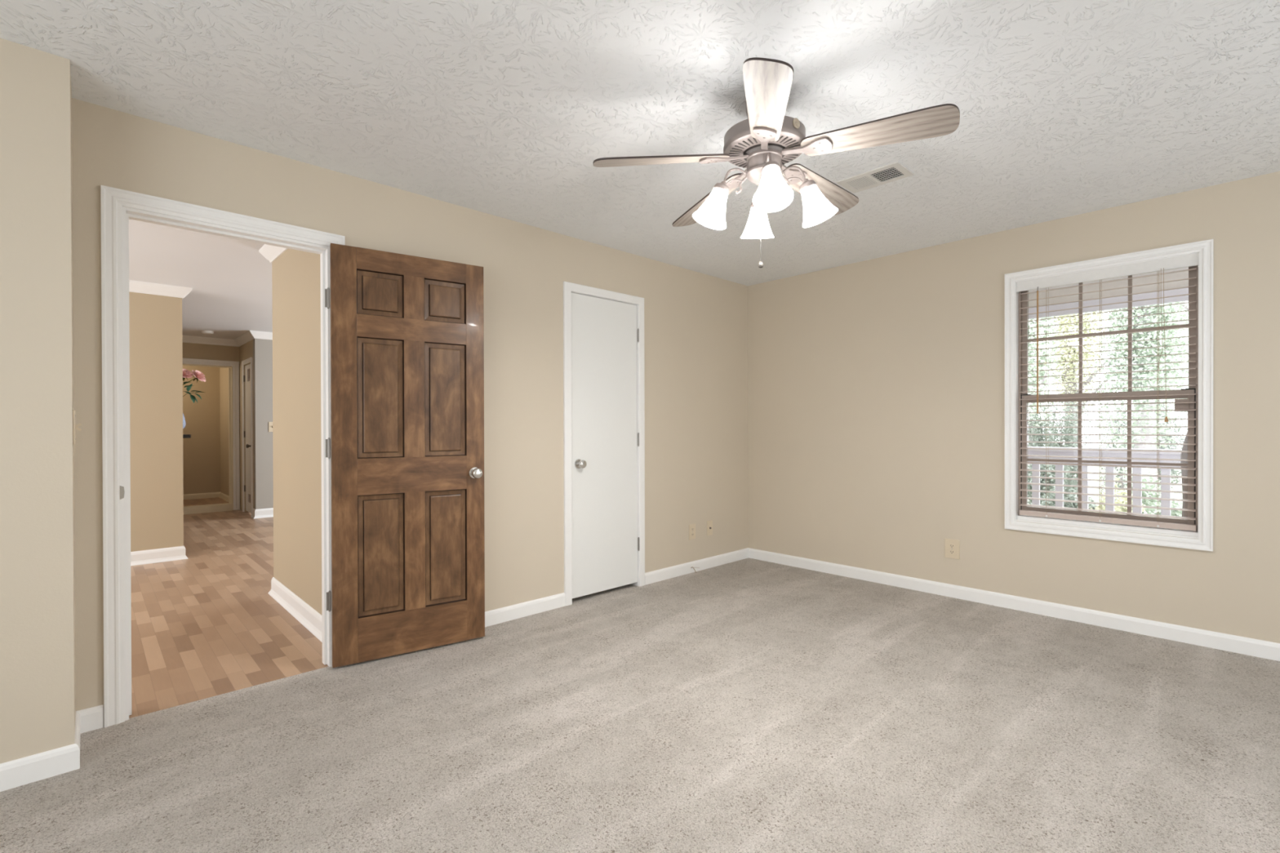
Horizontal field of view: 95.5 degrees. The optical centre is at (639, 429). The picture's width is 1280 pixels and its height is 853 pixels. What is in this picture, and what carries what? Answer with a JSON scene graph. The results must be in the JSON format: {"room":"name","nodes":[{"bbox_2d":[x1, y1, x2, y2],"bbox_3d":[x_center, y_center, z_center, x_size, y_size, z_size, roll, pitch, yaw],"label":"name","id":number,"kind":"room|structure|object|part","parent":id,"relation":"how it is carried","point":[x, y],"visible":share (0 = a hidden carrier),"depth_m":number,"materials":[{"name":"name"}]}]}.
{"room":"empty bedroom","nodes":[
{"label":"empty bedroom","id":0,"kind":"room"},
{"bbox_2d":[0,37,75,764],"bbox_3d":[-2.685,-0.048,1.602,1.608,2.440,0.433,0,0,-44],"label":"wall","id":1,"kind":"structure","parent":0,"point":[37,686],"depth_m":1.94,"materials":[{"name":"paint"}]},
{"bbox_2d":[0,704,103,791],"bbox_3d":[-2.609,1.129,1.587,1.686,0.086,0.331,0,0,-44],"label":"baseboard","id":2,"kind":"structure","parent":1,"relation":"attached to","point":[45,765],"depth_m":1.96,"materials":[{"name":"white wood"}]},
{"bbox_2d":[72,409,81,444],"bbox_3d":[-2.016,-0.009,2.082,0.024,0.122,0.116,0,0,-44],"label":"light switch","id":3,"kind":"object","parent":1,"relation":"attached to","point":[74,426],"visible":1,"depth_m":2.04,"materials":[{"name":"plastic"}]},
{"bbox_3d":[-2.022,-0.009,2.076,0.006,0.122,0.116,0,0,-44],"label":"plate","id":4,"kind":"part","parent":3,"relation":"part of","materials":[{"name":"beige plastic"}]},
{"bbox_2d":[128,291,183,551],"bbox_3d":[-5.193,-0.052,4.319,2.824,2.440,0.120,0,0,-44],"label":"wall","id":5,"kind":"structure","parent":0,"point":[155,321],"depth_m":5.12,"materials":[{"name":"paint"}]},
{"bbox_2d":[130,546,188,565],"bbox_3d":[-5.126,1.115,4.351,2.754,0.117,0.130,0,0,-44],"label":"baseboard","id":6,"kind":"structure","parent":5,"relation":"attached to","point":[173,553],"depth_m":5.12,"materials":[{"name":"white wood"}]},
{"bbox_2d":[128,280,192,299],"bbox_3d":[-5.105,-1.228,4.340,2.792,0.090,0.168,0,0,-44],"label":"crown molding","id":7,"kind":"structure","parent":5,"relation":"attached to","point":[138,286],"depth_m":5.10,"materials":[{"name":"white wood"}]},
{"bbox_2d":[182,365,230,496],"bbox_3d":[-6.742,-0.065,8.320,1.500,2.440,0.996,0,0,-44],"label":"wall","id":8,"kind":"structure","parent":0,"point":[206,454],"depth_m":8.89,"materials":[{"name":"paint"}]},
{"bbox_2d":[183,492,229,502],"bbox_3d":[-6.705,1.017,8.289,1.300,0.086,0.896,0,0,-44],"label":"baseboard","id":9,"kind":"structure","parent":8,"relation":"attached to","point":[213,495],"depth_m":8.87,"materials":[{"name":"white wood"}]},
{"bbox_2d":[183,497,231,515],"bbox_3d":[-6.664,1.108,8.245,1.300,0.106,1.016,0,0,-44],"label":"floor","id":10,"kind":"structure","parent":0,"point":[218,507],"depth_m":8.23,"materials":[{"name":"brown wood"}]},
{"bbox_2d":[182,342,239,463],"bbox_3d":[-7.149,-0.059,7.163,3.915,2.440,0.120,0,0,-44],"label":"wall","id":11,"kind":"structure","parent":0,"point":[190,350],"depth_m":8.16,"materials":[{"name":"paint"}]},
{"bbox_2d":[182,358,239,510],"bbox_3d":[-6.165,0.087,8.088,0.962,2.134,0.138,0,0,-44],"label":"door frame","id":12,"kind":"structure","parent":11,"relation":"attached to","point":[233,371],"depth_m":8.34,"materials":[{"name":"white wood"}]},
{"bbox_2d":[182,330,272,346],"bbox_3d":[-5.600,-1.241,7.766,6.800,0.090,1.140,0,0,-44],"label":"crown molding","id":13,"kind":"structure","parent":11,"relation":"attached to","point":[249,335],"depth_m":8.00,"materials":[{"name":"white wood"}]},
{"bbox_2d":[239,339,253,511],"bbox_3d":[-5.405,-0.067,8.083,0.120,2.440,0.952,0,0,-44],"label":"wall","id":14,"kind":"structure","parent":0,"point":[246,350],"depth_m":8.16,"materials":[{"name":"paint"}]},
{"bbox_2d":[241,357,253,515],"bbox_3d":[-5.378,0.094,7.961,0.101,2.118,0.636,0,0,-44],"label":"door","id":15,"kind":"structure","parent":14,"relation":"in","point":[247,433],"depth_m":8.03,"materials":[{"name":"wood"}]},
{"bbox_2d":[248,368,249,381],"bbox_3d":[-5.359,-0.752,7.977,0.017,0.170,0.178,0,0,-44],"label":"vent","id":16,"kind":"object","parent":15,"relation":"attached to","point":[248,369],"depth_m":7.98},
{"bbox_2d":[253,338,273,509],"bbox_3d":[-3.918,-0.074,8.759,3.205,2.440,0.120,0,0,-44],"label":"wall","id":17,"kind":"structure","parent":0,"point":[262,348],"depth_m":7.67,"materials":[{"name":"grey paint"}]},
{"bbox_2d":[250,507,273,518],"bbox_3d":[-3.965,1.094,8.722,3.135,0.117,0.188,0,0,-44],"label":"baseboard","id":18,"kind":"structure","parent":17,"relation":"attached to","point":[262,513],"depth_m":7.67,"materials":[{"name":"white wood"}]},
{"bbox_2d":[268,422,272,431],"bbox_3d":[-4.889,-0.039,7.736,0.090,0.134,0.024,0,0,-44],"label":"light switch","id":19,"kind":"object","parent":17,"relation":"attached to","point":[270,424],"visible":0.45,"depth_m":7.72,"materials":[{"name":"plastic"}]},
{"bbox_2d":[271,248,321,614],"bbox_3d":[-0.681,-0.066,4.897,3.845,2.440,1.575,0,0,-44],"label":"wall","id":20,"kind":"structure","parent":0,"point":[295,273],"depth_m":3.65,"materials":[{"name":"paint"}]},
{"bbox_2d":[258,244,288,262],"bbox_3d":[-0.768,-1.241,4.859,3.813,0.090,1.643,0,0,-44],"label":"crown molding","id":21,"kind":"structure","parent":20,"relation":"attached to","point":[271,253],"depth_m":4.01,"materials":[{"name":"white wood"}]},
{"bbox_2d":[267,577,322,642],"bbox_3d":[-0.736,1.102,4.868,3.775,0.117,1.603,0,0,-44],"label":"baseboard","id":22,"kind":"structure","parent":20,"relation":"attached to","point":[302,611],"depth_m":3.61,"materials":[{"name":"white wood"}]},
{"bbox_2d":[71,97,748,726],"bbox_3d":[-0.640,-0.062,3.769,4.342,2.440,0.115,0,0,-44],"label":"wall","id":23,"kind":"structure","parent":0,"point":[695,323],"depth_m":3.55,"materials":[{"name":"paint"}]},
{"bbox_2d":[100,185,345,728],"bbox_3d":[-1.827,0.104,2.627,0.887,2.124,0.133,0,0,-44],"label":"door frame","id":24,"kind":"structure","parent":23,"relation":"attached to","point":[118,206],"depth_m":2.33,"materials":[{"name":"wood"}]},
{"bbox_3d":[-2.064,0.250,2.317,0.014,0.056,0.002,0,0,-44],"label":"strike plate","id":25,"kind":"part","parent":24,"relation":"part of","materials":[{"name":"metal"}]},
{"bbox_2d":[324,243,484,667],"bbox_3d":[-1.195,0.124,3.023,0.778,2.053,0.160,0,0,-34],"label":"door","id":26,"kind":"structure","parent":23,"relation":"in","point":[405,448],"depth_m":3.00,"materials":[{"name":"brown wood"}]},
{"bbox_3d":[-1.315,-0.685,2.940,0.220,0.222,0.035,0,0,-34],"label":"raised panel","id":27,"kind":"part","parent":26,"relation":"part of","materials":[{"name":"brown wood"}]},
{"bbox_3d":[-1.314,-0.160,2.942,0.220,0.604,0.035,0,0,-34],"label":"raised panel","id":28,"kind":"part","parent":26,"relation":"part of","materials":[{"name":"brown wood"}]},
{"bbox_3d":[-1.312,0.628,2.945,0.220,0.608,0.035,0,0,-34],"label":"raised panel","id":29,"kind":"part","parent":26,"relation":"part of","materials":[{"name":"brown wood"}]},
{"bbox_3d":[-1.182,-0.518,3.031,0.541,0.112,0.035,0,0,-34],"label":"rail","id":30,"kind":"part","parent":26,"relation":"part of","materials":[{"name":"brown wood"}]},
{"bbox_3d":[-1.183,-0.849,3.029,0.541,0.106,0.035,0,0,-34],"label":"rail","id":31,"kind":"part","parent":26,"relation":"part of","materials":[{"name":"brown wood"}]},
{"bbox_3d":[-1.180,0.233,3.034,0.541,0.182,0.035,0,0,-34],"label":"rail","id":32,"kind":"part","parent":26,"relation":"part of","materials":[{"name":"brown wood"}]},
{"bbox_3d":[-1.178,1.041,3.037,0.541,0.219,0.035,0,0,-34],"label":"rail","id":33,"kind":"part","parent":26,"relation":"part of","materials":[{"name":"brown wood"}]},
{"bbox_3d":[-1.049,-0.686,3.120,0.219,0.222,0.035,0,0,-34],"label":"raised panel","id":34,"kind":"part","parent":26,"relation":"part of","materials":[{"name":"brown wood"}]},
{"bbox_3d":[-1.048,-0.161,3.123,0.219,0.604,0.035,0,0,-34],"label":"raised panel","id":35,"kind":"part","parent":26,"relation":"part of","materials":[{"name":"brown wood"}]},
{"bbox_3d":[-1.046,0.627,3.126,0.219,0.608,0.035,0,0,-34],"label":"raised panel","id":36,"kind":"part","parent":26,"relation":"part of","materials":[{"name":"brown wood"}]},
{"bbox_3d":[-0.891,0.236,3.166,0.057,0.057,0.054,0,0,-34],"label":"knob","id":37,"kind":"part","parent":26,"relation":"part of","materials":[{"name":"silver metal"}]},
{"bbox_2d":[484,592,564,626],"bbox_3d":[-0.980,1.118,3.359,1.337,0.086,0.013,0,0,-44],"label":"baseboard","id":38,"kind":"structure","parent":23,"relation":"attached to","point":[518,611],"depth_m":3.60,"materials":[{"name":"white wood"}]},
{"bbox_2d":[563,280,644,606],"bbox_3d":[-0.273,0.090,4.108,0.729,2.132,0.131,0,0,-44],"label":"door frame","id":39,"kind":"structure","parent":23,"relation":"attached to","point":[568,287],"depth_m":3.90,"materials":[{"name":"white wood"}]},
{"bbox_2d":[571,292,639,598],"bbox_3d":[-0.225,0.105,4.071,0.625,2.042,0.098,0,0,-44],"label":"door","id":40,"kind":"structure","parent":23,"relation":"in","point":[606,541],"depth_m":4.06,"materials":[{"name":"white wood"}]},
{"bbox_3d":[-0.390,0.229,3.884,0.057,0.057,0.054,0,0,-44],"label":"knob","id":41,"kind":"part","parent":40,"relation":"part of","materials":[{"name":"silver metal"}]},
{"bbox_2d":[688,524,695,540],"bbox_3d":[0.424,0.825,4.698,0.076,0.124,0.009,0,0,-44],"label":"wall outlet","id":42,"kind":"object","parent":23,"relation":"attached to","point":[692,526],"visible":1,"depth_m":4.69,"materials":[{"name":"plastic"}]},
{"bbox_2d":[706,520,712,535],"bbox_3d":[0.586,0.820,4.847,0.070,0.122,0.017,0,0,-44],"label":"cable jack","id":43,"kind":"object","parent":23,"relation":"attached to","point":[709,523],"visible":1,"depth_m":4.85,"materials":[{"name":"plastic"}]},
{"bbox_2d":[0,509,1279,852],"bbox_3d":[-2.491,1.195,4.518,7.000,0.070,13.050,0,0,-44],"label":"floor","id":44,"kind":"structure","parent":0,"point":[747,705],"depth_m":2.23,"materials":[{"name":"carpet"}]},
{"bbox_2d":[182,434,191,438],"bbox_3d":[-5.097,0.608,6.351,0.278,1.113,0.278,0,0,-44],"label":"plant stand","id":45,"kind":"object","parent":44,"relation":"on","point":[184,436],"visible":0.1,"depth_m":6.32,"materials":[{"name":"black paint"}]},
{"bbox_2d":[182,413,186,428],"bbox_3d":[-5.099,-0.160,6.348,0.220,0.422,0.220,0,0,-44],"label":"vase","id":46,"kind":"object","parent":45,"relation":"on","point":[184,419],"visible":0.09,"depth_m":6.37,"materials":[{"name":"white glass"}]},
{"bbox_2d":[182,368,194,395],"bbox_3d":[-4.993,-0.406,6.353,0.191,0.530,0.147,0,0,-44],"label":"rose","id":47,"kind":"object","parent":46,"relation":"in","point":[186,374],"visible":0.59,"depth_m":6.37,"materials":[{"name":"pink plant"}]},
{"bbox_2d":[182,369,205,403],"bbox_3d":[-4.986,-0.404,6.413,0.324,0.525,0.145,0,0,-44],"label":"rose","id":48,"kind":"object","parent":46,"relation":"in","point":[198,375],"visible":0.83,"depth_m":6.46,"materials":[{"name":"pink plant"}]},
{"bbox_2d":[128,666,328,718],"bbox_3d":[-1.802,1.177,2.607,0.739,0.019,0.024,0,0,-44],"label":"threshold","id":49,"kind":"object","parent":44,"relation":"on","point":[325,666],"visible":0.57,"depth_m":2.57,"materials":[{"name":"laminate"}]},
{"bbox_2d":[0,0,1279,339],"bbox_3d":[-2.526,-1.330,4.466,7.100,0.100,13.270,0,0,-44],"label":"ceiling","id":50,"kind":"structure","parent":0,"point":[504,108],"depth_m":2.26,"materials":[{"name":"white paint"}]},
{"bbox_2d":[200,330,213,334],"bbox_3d":[-5.630,-1.267,7.566,0.136,0.036,0.136,0,0,-44],"label":"smoke detector","id":51,"kind":"object","parent":50,"relation":"attached to","point":[210,332],"visible":1,"depth_m":7.53,"materials":[{"name":"white plastic"}]},
{"bbox_2d":[592,57,959,267],"bbox_3d":[0.519,-0.952,2.276,1.223,0.653,1.272,0,0,-44],"label":"ceiling fan","id":52,"kind":"object","parent":50,"relation":"hanging from","point":[761,144],"visible":1,"depth_m":2.12,"materials":[{"name":"grey metal"}]},
{"bbox_3d":[0.081,-1.020,2.196,0.517,0.007,0.144,-6,15,-7],"label":"blade","id":53,"kind":"part","parent":52,"relation":"part of","materials":[{"name":"brown wood"}]},
{"bbox_3d":[0.311,-1.022,2.608,0.144,0.007,0.517,-16,1,-25],"label":"blade","id":54,"kind":"part","parent":52,"relation":"part of","materials":[{"name":"brown wood"}]},
{"bbox_3d":[0.273,-0.863,2.259,0.136,0.154,0.140,0,0,4],"label":"lamp shade","id":55,"kind":"part","parent":52,"relation":"part of","materials":[{"name":"white glass"}]},
{"bbox_3d":[0.373,-0.964,2.252,0.102,0.102,0.010,0,0,4],"label":"lamp arm","id":56,"kind":"part","parent":52,"relation":"part of","materials":[{"name":"grey metal"}]},
{"bbox_3d":[0.495,-0.864,2.452,0.140,0.154,0.136,0,0,4],"label":"lamp shade","id":57,"kind":"part","parent":52,"relation":"part of","materials":[{"name":"white glass"}]},
{"bbox_3d":[0.466,-0.806,2.245,0.004,0.305,0.004,0,0,-44],"label":"pull chain","id":58,"kind":"part","parent":52,"relation":"part of","materials":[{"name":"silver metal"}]},
{"bbox_3d":[0.402,-1.033,1.849,0.144,0.007,0.517,14,6,10],"label":"blade","id":59,"kind":"part","parent":52,"relation":"part of","materials":[{"name":"brown wood"}]},
{"bbox_3d":[0.473,-0.964,2.137,0.010,0.102,0.102,0,0,4],"label":"lamp arm","id":60,"kind":"part","parent":52,"relation":"part of","materials":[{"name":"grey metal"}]},
{"bbox_3d":[0.467,-0.874,2.051,0.057,0.094,0.057,0,0,-41],"label":"light bulb","id":61,"kind":"part","parent":52,"relation":"part of","materials":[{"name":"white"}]},
{"bbox_3d":[0.466,-0.863,2.037,0.140,0.154,0.136,0,0,4],"label":"lamp shade","id":62,"kind":"part","parent":52,"relation":"part of","materials":[{"name":"white glass"}]},
{"bbox_3d":[0.588,-0.965,2.237,0.102,0.102,0.010,0,0,4],"label":"lamp arm","id":63,"kind":"part","parent":52,"relation":"part of","materials":[{"name":"grey metal"}]},
{"bbox_3d":[0.688,-0.864,2.230,0.136,0.154,0.140,0,0,4],"label":"lamp shade","id":64,"kind":"part","parent":52,"relation":"part of","materials":[{"name":"white glass"}]},
{"bbox_3d":[0.775,-1.038,2.518,0.517,0.007,0.144,4,-17,-43],"label":"blade","id":65,"kind":"part","parent":52,"relation":"part of","materials":[{"name":"brown wood"}]},
{"bbox_3d":[0.832,-1.044,2.048,0.517,0.007,0.144,3,-12,29],"label":"blade","id":66,"kind":"part","parent":52,"relation":"part of","materials":[{"name":"brown wood"}]},
{"bbox_2d":[835,160,914,193],"bbox_3d":[1.193,-1.279,2.954,0.200,0.008,0.316,0,0,-44],"label":"ceiling vent","id":67,"kind":"object","parent":50,"relation":"in","point":[895,171],"visible":1,"depth_m":2.94,"materials":[{"name":"white metal"}]},
{"bbox_2d":[747,171,1279,643],"bbox_3d":[2.577,-0.069,3.622,0.115,2.440,4.765,0,0,-44],"label":"wall","id":68,"kind":"structure","parent":0,"point":[876,387],"depth_m":3.91,"materials":[{"name":"paint"}]},
{"bbox_2d":[944,538,959,559],"bbox_3d":[2.144,0.819,3.993,0.009,0.132,0.096,0,0,-44],"label":"wall outlet","id":69,"kind":"object","parent":68,"relation":"attached to","point":[952,547],"visible":1,"depth_m":3.99,"materials":[{"name":"plastic"}]},
{"bbox_2d":[644,547,1279,661],"bbox_3d":[2.105,1.111,3.096,1.305,0.086,4.650,0,0,-44],"label":"baseboard","id":70,"kind":"structure","parent":68,"relation":"attached to","point":[1220,641],"depth_m":3.73,"materials":[{"name":"white wood"}]},
{"bbox_2d":[1004,239,1213,551],"bbox_3d":[2.730,-0.182,3.446,0.135,1.642,0.958,0,0,-44],"label":"window","id":71,"kind":"structure","parent":68,"relation":"in","point":[1202,539],"depth_m":3.37,"materials":[{"name":"white wood"}]},
{"bbox_3d":[2.742,0.570,3.459,0.107,0.033,0.850,0,0,-44],"label":"sill","id":72,"kind":"part","parent":71,"relation":"part of","materials":[{"name":"white wood"}]},
{"bbox_2d":[1016,253,1198,531],"bbox_3d":[2.714,-0.201,3.430,0.071,1.492,0.846,0,0,-44],"label":"window blind","id":73,"kind":"object","parent":71,"relation":"attached to","point":[1188,260],"visible":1,"depth_m":3.39,"materials":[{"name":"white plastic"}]},
{"bbox_3d":[2.539,-0.189,3.627,0.053,1.420,0.008,0,0,-44],"label":"ladder cord","id":74,"kind":"part","parent":73,"relation":"part of","materials":[{"name":"white fabric"}]},
{"bbox_3d":[2.721,-0.189,3.436,0.053,1.420,0.008,0,0,-44],"label":"ladder cord","id":75,"kind":"part","parent":73,"relation":"part of","materials":[{"name":"fabric"}]},
{"bbox_3d":[2.724,0.530,3.437,0.044,0.030,0.818,0,0,-44],"label":"rail","id":76,"kind":"part","parent":73,"relation":"part of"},
{"bbox_3d":[2.897,-0.188,3.251,0.053,1.420,0.008,0,0,-44],"label":"ladder cord","id":77,"kind":"part","parent":73,"relation":"part of","materials":[{"name":"fabric"}]},
{"bbox_3d":[2.884,-0.487,3.212,0.007,0.813,0.040,0,0,-44],"label":"lift cord","id":78,"kind":"part","parent":73,"relation":"part of","materials":[{"name":"white fabric"}]},
{"bbox_3d":[2.752,0.162,3.468,0.022,0.769,0.808,0,0,-44],"label":"sash frame","id":79,"kind":"part","parent":71,"relation":"part of","materials":[{"name":"white wood"}]},
{"bbox_3d":[2.768,-0.554,3.483,0.020,0.742,0.818,0,0,-44],"label":"sash frame","id":80,"kind":"part","parent":71,"relation":"part of","materials":[{"name":"white wood"}]},
{"bbox_3d":[2.775,1.225,4.873,1.885,0.120,15.000,0,0,-44],"label":"floor","id":81,"kind":"structure","parent":0,"visible":0},
{"bbox_2d":[1027,446,1181,518],"bbox_3d":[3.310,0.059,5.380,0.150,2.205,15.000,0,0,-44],"label":"porch railing","id":82,"kind":"object","parent":81,"relation":"on","point":[1121,454],"visible":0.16,"depth_m":4.81,"materials":[{"name":"white wood"}]},
{"bbox_3d":[3.310,0.169,5.381,0.150,0.035,15.000,0,0,-44],"label":"rail","id":83,"kind":"part","parent":82,"relation":"part of","materials":[{"name":"white wood"}]},
{"bbox_2d":[1180,431,1187,519],"bbox_3d":[3.603,0.528,3.771,0.400,1.280,0.400,0,0,-44],"label":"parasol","id":84,"kind":"object","parent":81,"relation":"on","point":[1184,455],"visible":0.12,"depth_m":3.78,"materials":[{"name":"grey fabric"}]},
{"label":"outside","id":85,"kind":"structure","parent":0,"visible":0},
{"bbox_2d":[1027,446,1182,513],"bbox_3d":[26.871,1.711,22.993,58.000,0.200,90.000,0,0,-44],"label":"lawn","id":86,"kind":"structure","parent":85,"point":[1091,468],"depth_m":17.70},
{"bbox_2d":[1027,388,1059,466],"bbox_3d":[8.654,0.377,12.559,0.955,2.649,0.751,0,0,-44],"label":"shrub","id":87,"kind":"object","parent":86,"relation":"on","point":[1039,437],"visible":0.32,"depth_m":12.45,"materials":[{"name":"green plant"}]},
{"bbox_2d":[1027,316,1062,473],"bbox_3d":[11.792,-2.534,17.529,2.011,8.421,2.344,0,0,-44],"label":"tree","id":88,"kind":"object","parent":86,"relation":"on","point":[1055,317],"visible":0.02,"depth_m":17.27,"materials":[{"name":"green plant"}]},
{"bbox_2d":[1027,316,1063,426],"bbox_3d":[6.252,-1.000,9.775,1.286,5.443,1.580,0,0,24],"label":"tree","id":89,"kind":"object","parent":86,"relation":"on","point":[1042,359],"visible":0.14,"depth_m":9.21,"materials":[{"name":"green plant"}]},
{"bbox_2d":[1027,463,1077,507],"bbox_3d":[5.655,1.007,8.037,0.608,1.442,0.649,0,0,-44],"label":"shrub","id":90,"kind":"object","parent":86,"relation":"on","point":[1042,467],"visible":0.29,"depth_m":7.92,"materials":[{"name":"green plant"}]},
{"bbox_2d":[1041,401,1095,497],"bbox_3d":[7.982,0.543,10.961,0.999,2.334,0.826,0,0,-28],"label":"shrub","id":91,"kind":"object","parent":86,"relation":"on","point":[1067,437],"visible":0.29,"depth_m":10.79,"materials":[{"name":"green plant"}]},
{"bbox_2d":[1040,485,1102,510],"bbox_3d":[5.117,1.190,6.853,0.671,1.089,0.525,0,0,10],"label":"shrub","id":92,"kind":"object","parent":86,"relation":"on","point":[1068,504],"visible":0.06,"depth_m":6.80,"materials":[{"name":"green plant"}]},
{"bbox_2d":[1039,311,1112,500],"bbox_3d":[10.106,-1.109,13.538,1.842,5.614,1.593,0,0,-44],"label":"tree","id":93,"kind":"object","parent":86,"relation":"on","point":[1068,327],"visible":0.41,"depth_m":13.35,"materials":[{"name":"green plant"}]},
{"bbox_2d":[1095,391,1133,501],"bbox_3d":[9.674,0.391,11.593,1.001,2.624,0.909,0,0,-44],"label":"shrub","id":94,"kind":"object","parent":86,"relation":"on","point":[1124,424],"visible":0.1,"depth_m":11.53,"materials":[{"name":"green plant"}]},
{"bbox_2d":[1088,478,1146,515],"bbox_3d":[4.702,1.108,5.907,0.563,1.263,0.650,0,0,5],"label":"shrub","id":95,"kind":"object","parent":86,"relation":"on","point":[1120,500],"visible":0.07,"depth_m":5.71,"materials":[{"name":"green plant"}]},
{"bbox_2d":[1102,467,1160,516],"bbox_3d":[6.214,1.022,7.251,0.700,1.415,0.566,0,0,0],"label":"shrub","id":96,"kind":"object","parent":86,"relation":"on","point":[1147,502],"visible":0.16,"depth_m":7.12,"materials":[{"name":"green plant"}]},
{"bbox_2d":[1091,302,1188,502],"bbox_3d":[7.504,-1.129,8.723,1.254,5.707,1.215,0,0,-44],"label":"tree","id":97,"kind":"object","parent":86,"relation":"on","point":[1168,308],"visible":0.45,"depth_m":8.53,"materials":[{"name":"green plant"}]},
{"bbox_2d":[1120,399,1185,500],"bbox_3d":[8.948,0.502,10.099,0.812,2.419,0.992,0,0,10],"label":"shrub","id":98,"kind":"object","parent":86,"relation":"on","point":[1173,472],"visible":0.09,"depth_m":9.88,"materials":[{"name":"green plant"}]},
{"bbox_2d":[1119,301,1188,447],"bbox_3d":[13.737,-2.539,15.026,2.066,8.442,2.362,0,0,-44],"label":"tree","id":99,"kind":"object","parent":86,"relation":"on","point":[1182,301],"visible":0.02,"depth_m":14.92,"materials":[{"name":"green plant"}]},
{"bbox_2d":[1154,489,1182,519],"bbox_3d":[5.673,1.173,6.229,0.428,1.126,0.627,0,0,-6],"label":"shrub","id":100,"kind":"object","parent":86,"relation":"on","point":[1173,513],"visible":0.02,"depth_m":6.15,"materials":[{"name":"green plant"}]},
{"bbox_2d":[1155,302,1188,420],"bbox_3d":[11.914,-1.397,11.862,1.769,6.192,2.247,0,0,-44],"label":"tree","id":101,"kind":"object","parent":86,"relation":"on","point":[1182,305],"visible":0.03,"depth_m":12.24,"materials":[{"name":"green plant"}]},
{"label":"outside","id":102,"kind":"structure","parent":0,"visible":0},
{"bbox_2d":[1028,266,1188,292],"bbox_3d":[2.805,-1.245,4.897,1.985,0.060,15.000,0,0,-44],"label":"ceiling","id":103,"kind":"structure","parent":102,"point":[1186,268],"depth_m":4.71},
{"bbox_2d":[1028,271,1188,307],"bbox_3d":[3.343,-1.131,5.410,0.140,0.175,15.000,0,0,-44],"label":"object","id":104,"kind":"structure","parent":103,"relation":"attached to","point":[1184,274],"depth_m":4.76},
{"bbox_2d":[1028,287,1188,319],"bbox_3d":[3.294,-1.036,5.364,0.035,0.095,15.000,0,0,-44],"label":"fascia","id":105,"kind":"object","parent":104,"relation":"attached to","point":[1183,291],"depth_m":4.75,"materials":[{"name":"white wood"}]}
]}

